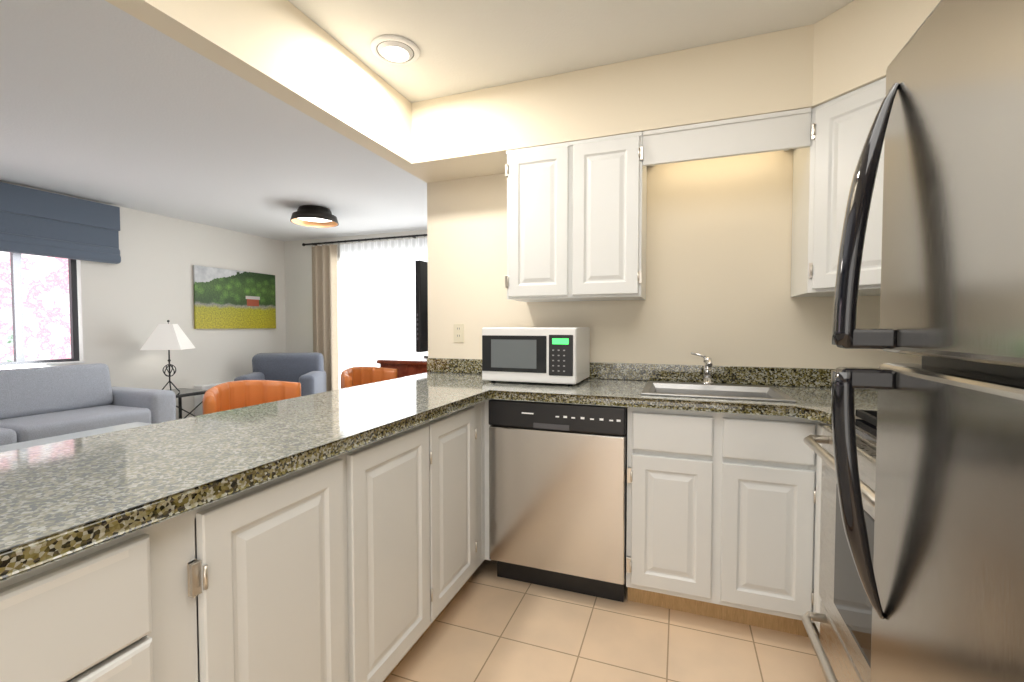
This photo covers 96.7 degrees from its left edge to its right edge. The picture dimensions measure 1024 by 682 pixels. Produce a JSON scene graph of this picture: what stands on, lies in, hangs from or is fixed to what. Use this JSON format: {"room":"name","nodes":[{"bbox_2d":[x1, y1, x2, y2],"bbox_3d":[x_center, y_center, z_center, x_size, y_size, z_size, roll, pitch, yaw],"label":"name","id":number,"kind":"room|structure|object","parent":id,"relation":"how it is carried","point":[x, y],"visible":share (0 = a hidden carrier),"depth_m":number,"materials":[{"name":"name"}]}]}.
{"room":"kitchen and living room","nodes":[
{"label":"kitchen and living room","id":0,"kind":"room"},
{"bbox_2d":[0,181,285,419],"bbox_3d":[-4.689,-0.115,3.108,0.150,2.430,7.600,1,2,20],"label":"wall","id":1,"kind":"structure","parent":0,"point":[135,296],"depth_m":5.09,"materials":[{"name":"white paint"}]},
{"bbox_2d":[0,252,79,364],"bbox_3d":[-4.511,-0.349,3.616,0.040,1.175,1.690,1,2,20],"label":"window","id":2,"kind":"structure","parent":1,"relation":"in","point":[17,307],"depth_m":4.03,"materials":[{"name":"brown metal"}]},
{"bbox_2d":[0,361,84,367],"bbox_3d":[-4.451,0.228,3.613,0.084,0.020,1.688,1,2,20],"label":"window sill","id":3,"kind":"structure","parent":1,"relation":"attached to","point":[36,364],"depth_m":4.10,"materials":[{"name":"white"}]},
{"bbox_2d":[0,182,120,263],"bbox_3d":[-4.382,-1.033,3.557,0.093,0.575,2.270,1,2,20],"label":"roman shade","id":4,"kind":"object","parent":1,"relation":"attached to","point":[39,222],"visible":1,"depth_m":4.14,"materials":[{"name":"fabric"}]},
{"bbox_2d":[193,265,275,328],"bbox_3d":[-3.555,-0.536,5.908,0.033,0.750,1.140,1,2,20],"label":"picture","id":5,"kind":"object","parent":1,"relation":"attached to","point":[228,299],"visible":0.94,"depth_m":5.82,"materials":[{"name":"multicoloured fabric"}]},
{"bbox_2d":[284,230,426,352],"bbox_3d":[-1.521,-0.211,6.070,4.050,2.430,0.150,1,2,20],"label":"wall","id":6,"kind":"structure","parent":0,"point":[298,297],"depth_m":6.53,"materials":[{"name":"white paint"}]},
{"bbox_2d":[338,257,341,388],"bbox_3d":[-1.047,-0.057,5.778,2.945,2.140,0.020,1,2,20],"label":"sliding door","id":7,"kind":"structure","parent":6,"relation":"in","point":[339,316],"depth_m":6.26,"materials":[{"name":"white"}]},
{"bbox_2d":[302,234,426,245],"bbox_3d":[-1.301,-1.327,5.808,3.441,0.046,0.121,1,2,20],"label":"curtain rod","id":8,"kind":"object","parent":6,"relation":"attached to","point":[358,240],"visible":0.5,"depth_m":5.99,"materials":[{"name":"black metal"}]},
{"bbox_2d":[312,244,338,391],"bbox_3d":[-2.562,-0.166,6.268,0.460,2.288,0.070,1,2,20],"label":"drape","id":9,"kind":"object","parent":8,"relation":"hanging from","point":[325,298],"visible":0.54,"depth_m":6.25,"materials":[{"name":"beige fabric"}]},
{"bbox_2d":[340,238,427,371],"bbox_3d":[-1.007,-0.149,5.718,2.820,2.288,0.040,1,2,20],"label":"sheer curtain","id":10,"kind":"object","parent":8,"relation":"hanging from","point":[378,303],"visible":0.35,"depth_m":5.98,"materials":[{"name":"white fabric"}]},
{"bbox_2d":[0,0,853,241],"bbox_3d":[-1.564,-1.343,1.918,6.810,0.100,7.900,1,2,20],"label":"ceiling","id":11,"kind":"structure","parent":0,"point":[103,101],"depth_m":2.37,"materials":[{"name":"white paint"}]},
{"bbox_2d":[290,205,338,227],"bbox_3d":[-2.066,-1.312,4.769,0.470,0.144,0.470,1,2,20],"label":"ceiling light","id":12,"kind":"object","parent":11,"relation":"attached to","point":[314,216],"visible":1,"depth_m":4.67,"materials":[{"name":"brown metal"}]},
{"bbox_2d":[370,35,419,64],"bbox_3d":[-0.518,-1.282,2.026,0.216,0.027,0.216,1,2,20],"label":"recessed light","id":13,"kind":"object","parent":11,"relation":"in","point":[395,49],"visible":1,"depth_m":2.00,"materials":[{"name":"white plastic"}]},
{"bbox_2d":[411,0,940,180],"bbox_3d":[-0.132,-1.066,0.029,2.509,0.329,5.029,1,2,20],"label":"soffit","id":14,"kind":"structure","parent":11,"relation":"attached to","point":[852,46],"depth_m":2.05,"materials":[{"name":"beige paint"}]},
{"bbox_2d":[385,560,825,681],"bbox_3d":[-0.107,1.228,0.095,2.760,0.060,5.030,1,2,20],"label":"floor","id":15,"kind":"structure","parent":0,"point":[488,625],"depth_m":1.72,"materials":[{"name":"beige tile"}]},
{"bbox_2d":[0,500,223,681],"bbox_3d":[-0.954,0.743,0.698,0.614,0.868,0.565,1,2,20],"label":"base cabinet","id":16,"kind":"object","parent":15,"relation":"on","point":[143,605],"depth_m":0.73,"materials":[{"name":"white wood"}]},
{"bbox_2d":[220,446,363,681],"bbox_3d":[-0.800,0.730,1.117,0.614,0.868,0.500,1,2,20],"label":"base cabinet","id":17,"kind":"object","parent":15,"relation":"on","point":[362,564],"depth_m":1.06,"materials":[{"name":"white wood"}]},
{"bbox_2d":[364,418,439,681],"bbox_3d":[-0.648,0.716,1.529,0.614,0.868,0.448,1,2,20],"label":"base cabinet","id":18,"kind":"object","parent":15,"relation":"on","point":[402,469],"depth_m":1.46,"materials":[{"name":"white wood"}]},
{"bbox_2d":[440,403,483,614],"bbox_3d":[-0.505,0.704,1.919,0.614,0.868,0.382,1,2,20],"label":"base cabinet","id":19,"kind":"object","parent":15,"relation":"on","point":[461,457],"depth_m":1.86,"materials":[{"name":"white wood"}]},
{"bbox_2d":[480,399,490,559],"bbox_3d":[-0.312,0.687,2.441,0.614,0.868,0.733,1,2,20],"label":"base cabinet","id":20,"kind":"object","parent":15,"relation":"on","point":[484,406],"depth_m":2.13,"materials":[{"name":"white wood"}]},
{"bbox_2d":[0,358,481,581],"bbox_3d":[-0.852,0.232,1.028,0.690,0.130,3.727,1,2,20],"label":"countertop","id":21,"kind":"structure","parent":20,"relation":"on","point":[60,500],"depth_m":1.01,"materials":[{"name":"stone"}]},
{"bbox_2d":[476,362,830,422],"bbox_3d":[0.883,0.201,1.972,1.913,0.130,0.757,1,2,20],"label":"countertop","id":22,"kind":"structure","parent":20,"relation":"on","point":[601,390],"depth_m":2.09,"materials":[{"name":"stone"}]},
{"bbox_2d":[482,327,589,385],"bbox_3d":[0.135,0.070,2.413,0.490,0.284,0.365,1,2,20],"label":"microwave","id":23,"kind":"object","parent":22,"relation":"on","point":[557,355],"visible":1,"depth_m":2.24,"materials":[{"name":"white plastic"}]},
{"bbox_2d":[690,352,714,384],"bbox_3d":[0.903,0.133,2.151,0.107,0.157,0.209,1,2,20],"label":"faucet","id":24,"kind":"object","parent":22,"relation":"on","point":[707,372],"depth_m":2.20,"materials":[{"name":"silver metal"}]},
{"bbox_2d":[641,352,795,401],"bbox_3d":[0.890,0.225,2.036,0.570,0.334,0.450,1,2,20],"label":"sink","id":25,"kind":"object","parent":22,"relation":"in","point":[706,387],"visible":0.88,"depth_m":2.14,"materials":[{"name":"silver metal"}]},
{"bbox_2d":[489,399,627,601],"bbox_3d":[0.280,0.695,2.267,0.613,0.864,0.596,1,2,20],"label":"dishwasher","id":26,"kind":"object","parent":15,"relation":"on","point":[557,495],"visible":0.96,"depth_m":1.99,"materials":[{"name":"grey metal"}]},
{"bbox_2d":[626,407,820,636],"bbox_3d":[0.902,0.700,2.057,0.690,0.869,0.611,1,2,20],"label":"base cabinet","id":27,"kind":"object","parent":15,"relation":"on","point":[721,510],"visible":0.83,"depth_m":1.78,"materials":[{"name":"white wood"}]},
{"bbox_2d":[813,422,831,632],"bbox_3d":[1.480,0.709,1.765,0.634,0.869,0.760,1,2,20],"label":"base cabinet","id":28,"kind":"object","parent":15,"relation":"on","point":[816,605],"visible":0.1,"depth_m":1.63,"materials":[{"name":"white wood"}]},
{"bbox_2d":[776,367,835,369],"bbox_3d":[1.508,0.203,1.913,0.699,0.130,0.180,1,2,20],"label":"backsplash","id":29,"kind":"structure","parent":28,"relation":"on","point":[777,368],"depth_m":2.17,"materials":[{"name":"stone"}]},
{"bbox_2d":[820,378,877,424],"bbox_3d":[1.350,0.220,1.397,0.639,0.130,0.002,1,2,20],"label":"countertop","id":30,"kind":"structure","parent":28,"relation":"on","point":[864,399],"depth_m":1.78,"materials":[{"name":"stone"}]},
{"bbox_2d":[802,410,876,681],"bbox_3d":[1.165,0.626,1.071,0.718,1.080,0.749,1,2,20],"label":"range","id":31,"kind":"object","parent":15,"relation":"on","point":[842,645],"visible":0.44,"depth_m":1.30,"materials":[{"name":"silver metal"}]},
{"bbox_2d":[831,0,1023,681],"bbox_3d":[0.839,0.358,0.364,0.828,1.660,0.760,1,2,20],"label":"refrigerator","id":32,"kind":"object","parent":15,"relation":"on","point":[942,578],"visible":1,"depth_m":0.61,"materials":[{"name":"grey metal"}]},
{"bbox_2d":[427,149,921,389],"bbox_3d":[0.782,-0.095,2.470,2.760,2.430,0.120,1,2,20],"label":"wall","id":33,"kind":"structure","parent":0,"point":[718,256],"depth_m":2.35,"materials":[{"name":"beige paint"}]},
{"bbox_2d":[105,0,439,182],"bbox_3d":[-1.356,-1.081,0.480,0.100,0.329,5.029,1,2,20],"label":"ceiling beam","id":34,"kind":"structure","parent":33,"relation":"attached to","point":[288,53],"depth_m":1.76,"materials":[{"name":"beige paint"}]},
{"bbox_2d":[454,324,463,342],"bbox_3d":[-0.329,-0.048,2.812,0.070,0.115,0.008,1,2,20],"label":"electrical outlet plate","id":35,"kind":"object","parent":33,"relation":"attached to","point":[458,332],"visible":1,"depth_m":2.81,"materials":[{"name":"beige plastic"}]},
{"bbox_2d":[505,132,646,301],"bbox_3d":[0.338,-0.596,2.367,0.680,0.758,0.342,1,2,20],"label":"upper cabinet","id":36,"kind":"object","parent":33,"relation":"attached to","point":[576,220],"visible":1,"depth_m":2.21,"materials":[{"name":"white wood"}]},
{"bbox_2d":[643,107,810,166],"bbox_3d":[0.971,-0.891,2.134,0.668,0.153,0.324,1,2,20],"label":"valance board","id":37,"kind":"object","parent":36,"relation":"attached to","point":[778,131],"visible":1,"depth_m":1.98,"materials":[{"name":"white wood"}]},
{"bbox_2d":[426,358,877,428],"bbox_3d":[0.559,0.177,2.090,2.603,0.089,0.757,1,2,20],"label":"backsplash","id":38,"kind":"structure","parent":33,"relation":"attached to","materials":[{"name":"stone"}]},
{"bbox_2d":[790,77,885,296],"bbox_3d":[1.520,-0.577,1.789,0.607,0.758,0.611,1,2,20],"label":"upper cabinet","id":39,"kind":"object","parent":33,"relation":"attached to","point":[825,164],"visible":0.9,"depth_m":1.80,"materials":[{"name":"white wood"}]},
{"bbox_3d":[-2.833,1.148,2.546,4.050,0.060,7.750,1,2,20],"label":"floor","id":40,"kind":"structure","parent":0,"visible":0},
{"bbox_2d":[0,422,151,452],"bbox_3d":[-2.898,0.883,3.014,0.600,0.440,1.100,1,2,20],"label":"coffee table","id":41,"kind":"object","parent":40,"relation":"on","point":[27,444],"visible":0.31,"depth_m":3.14,"materials":[{"name":"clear glass"}]},
{"bbox_2d":[0,363,175,445],"bbox_3d":[-3.954,0.662,3.423,0.910,0.856,2.210,1,2,20],"label":"sofa","id":42,"kind":"object","parent":40,"relation":"on","point":[41,402],"visible":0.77,"depth_m":3.85,"materials":[{"name":"fabric"}]},
{"bbox_2d":[169,388,206,418],"bbox_3d":[-3.595,0.793,4.824,0.540,0.504,0.520,1,2,20],"label":"side table","id":43,"kind":"object","parent":40,"relation":"on","point":[183,392],"visible":0.12,"depth_m":4.86,"materials":[{"name":"black metal"}]},
{"bbox_2d":[140,320,194,391],"bbox_3d":[-3.617,0.159,4.801,0.361,0.760,0.361,0,2,-15],"label":"table lamp","id":44,"kind":"object","parent":43,"relation":"on","point":[168,337],"visible":1,"depth_m":4.70,"materials":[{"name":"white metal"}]},
{"bbox_2d":[194,380,233,415],"bbox_3d":[-3.607,0.767,5.638,0.150,0.503,0.560,1,2,20],"label":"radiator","id":45,"kind":"object","parent":40,"relation":"on","point":[198,401],"visible":0.15,"depth_m":5.38,"materials":[{"name":"white metal"}]},
{"bbox_2d":[202,380,300,414],"bbox_3d":[-1.212,0.667,2.237,0.433,0.927,0.533,1,2,20],"label":"bar stool","id":46,"kind":"object","parent":40,"relation":"on","point":[230,395],"visible":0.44,"depth_m":2.33,"materials":[{"name":"orange leather"}]},
{"bbox_2d":[234,352,325,395],"bbox_3d":[-2.867,0.589,5.719,0.880,0.853,0.852,0,2,-12],"label":"armchair","id":47,"kind":"object","parent":40,"relation":"on","point":[307,371],"visible":0.35,"depth_m":5.83,"materials":[{"name":"fabric"}]},
{"bbox_2d":[340,366,397,388],"bbox_3d":[-0.887,0.641,3.034,0.433,0.927,0.533,1,2,20],"label":"bar stool","id":48,"kind":"object","parent":40,"relation":"on","point":[356,376],"visible":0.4,"depth_m":3.14,"materials":[{"name":"orange leather"}]},
{"bbox_2d":[377,354,427,377],"bbox_3d":[-0.481,0.596,3.997,0.639,0.950,1.470,1,2,20],"label":"table","id":49,"kind":"object","parent":40,"relation":"on","point":[409,365],"visible":0.04,"depth_m":3.34,"materials":[{"name":"brown wood"}]},
{"bbox_2d":[415,260,427,357],"bbox_3d":[-0.498,-0.240,3.853,0.240,0.730,1.142,1,2,20],"label":"television","id":50,"kind":"object","parent":49,"relation":"on","point":[421,278],"visible":0.31,"depth_m":3.33,"materials":[{"name":"black plastic"}]},
{"label":"outside","id":51,"kind":"structure","parent":0,"visible":0},
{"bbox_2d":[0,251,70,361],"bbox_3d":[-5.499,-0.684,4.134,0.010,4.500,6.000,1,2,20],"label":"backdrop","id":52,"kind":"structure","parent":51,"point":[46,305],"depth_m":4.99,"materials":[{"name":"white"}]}
]}

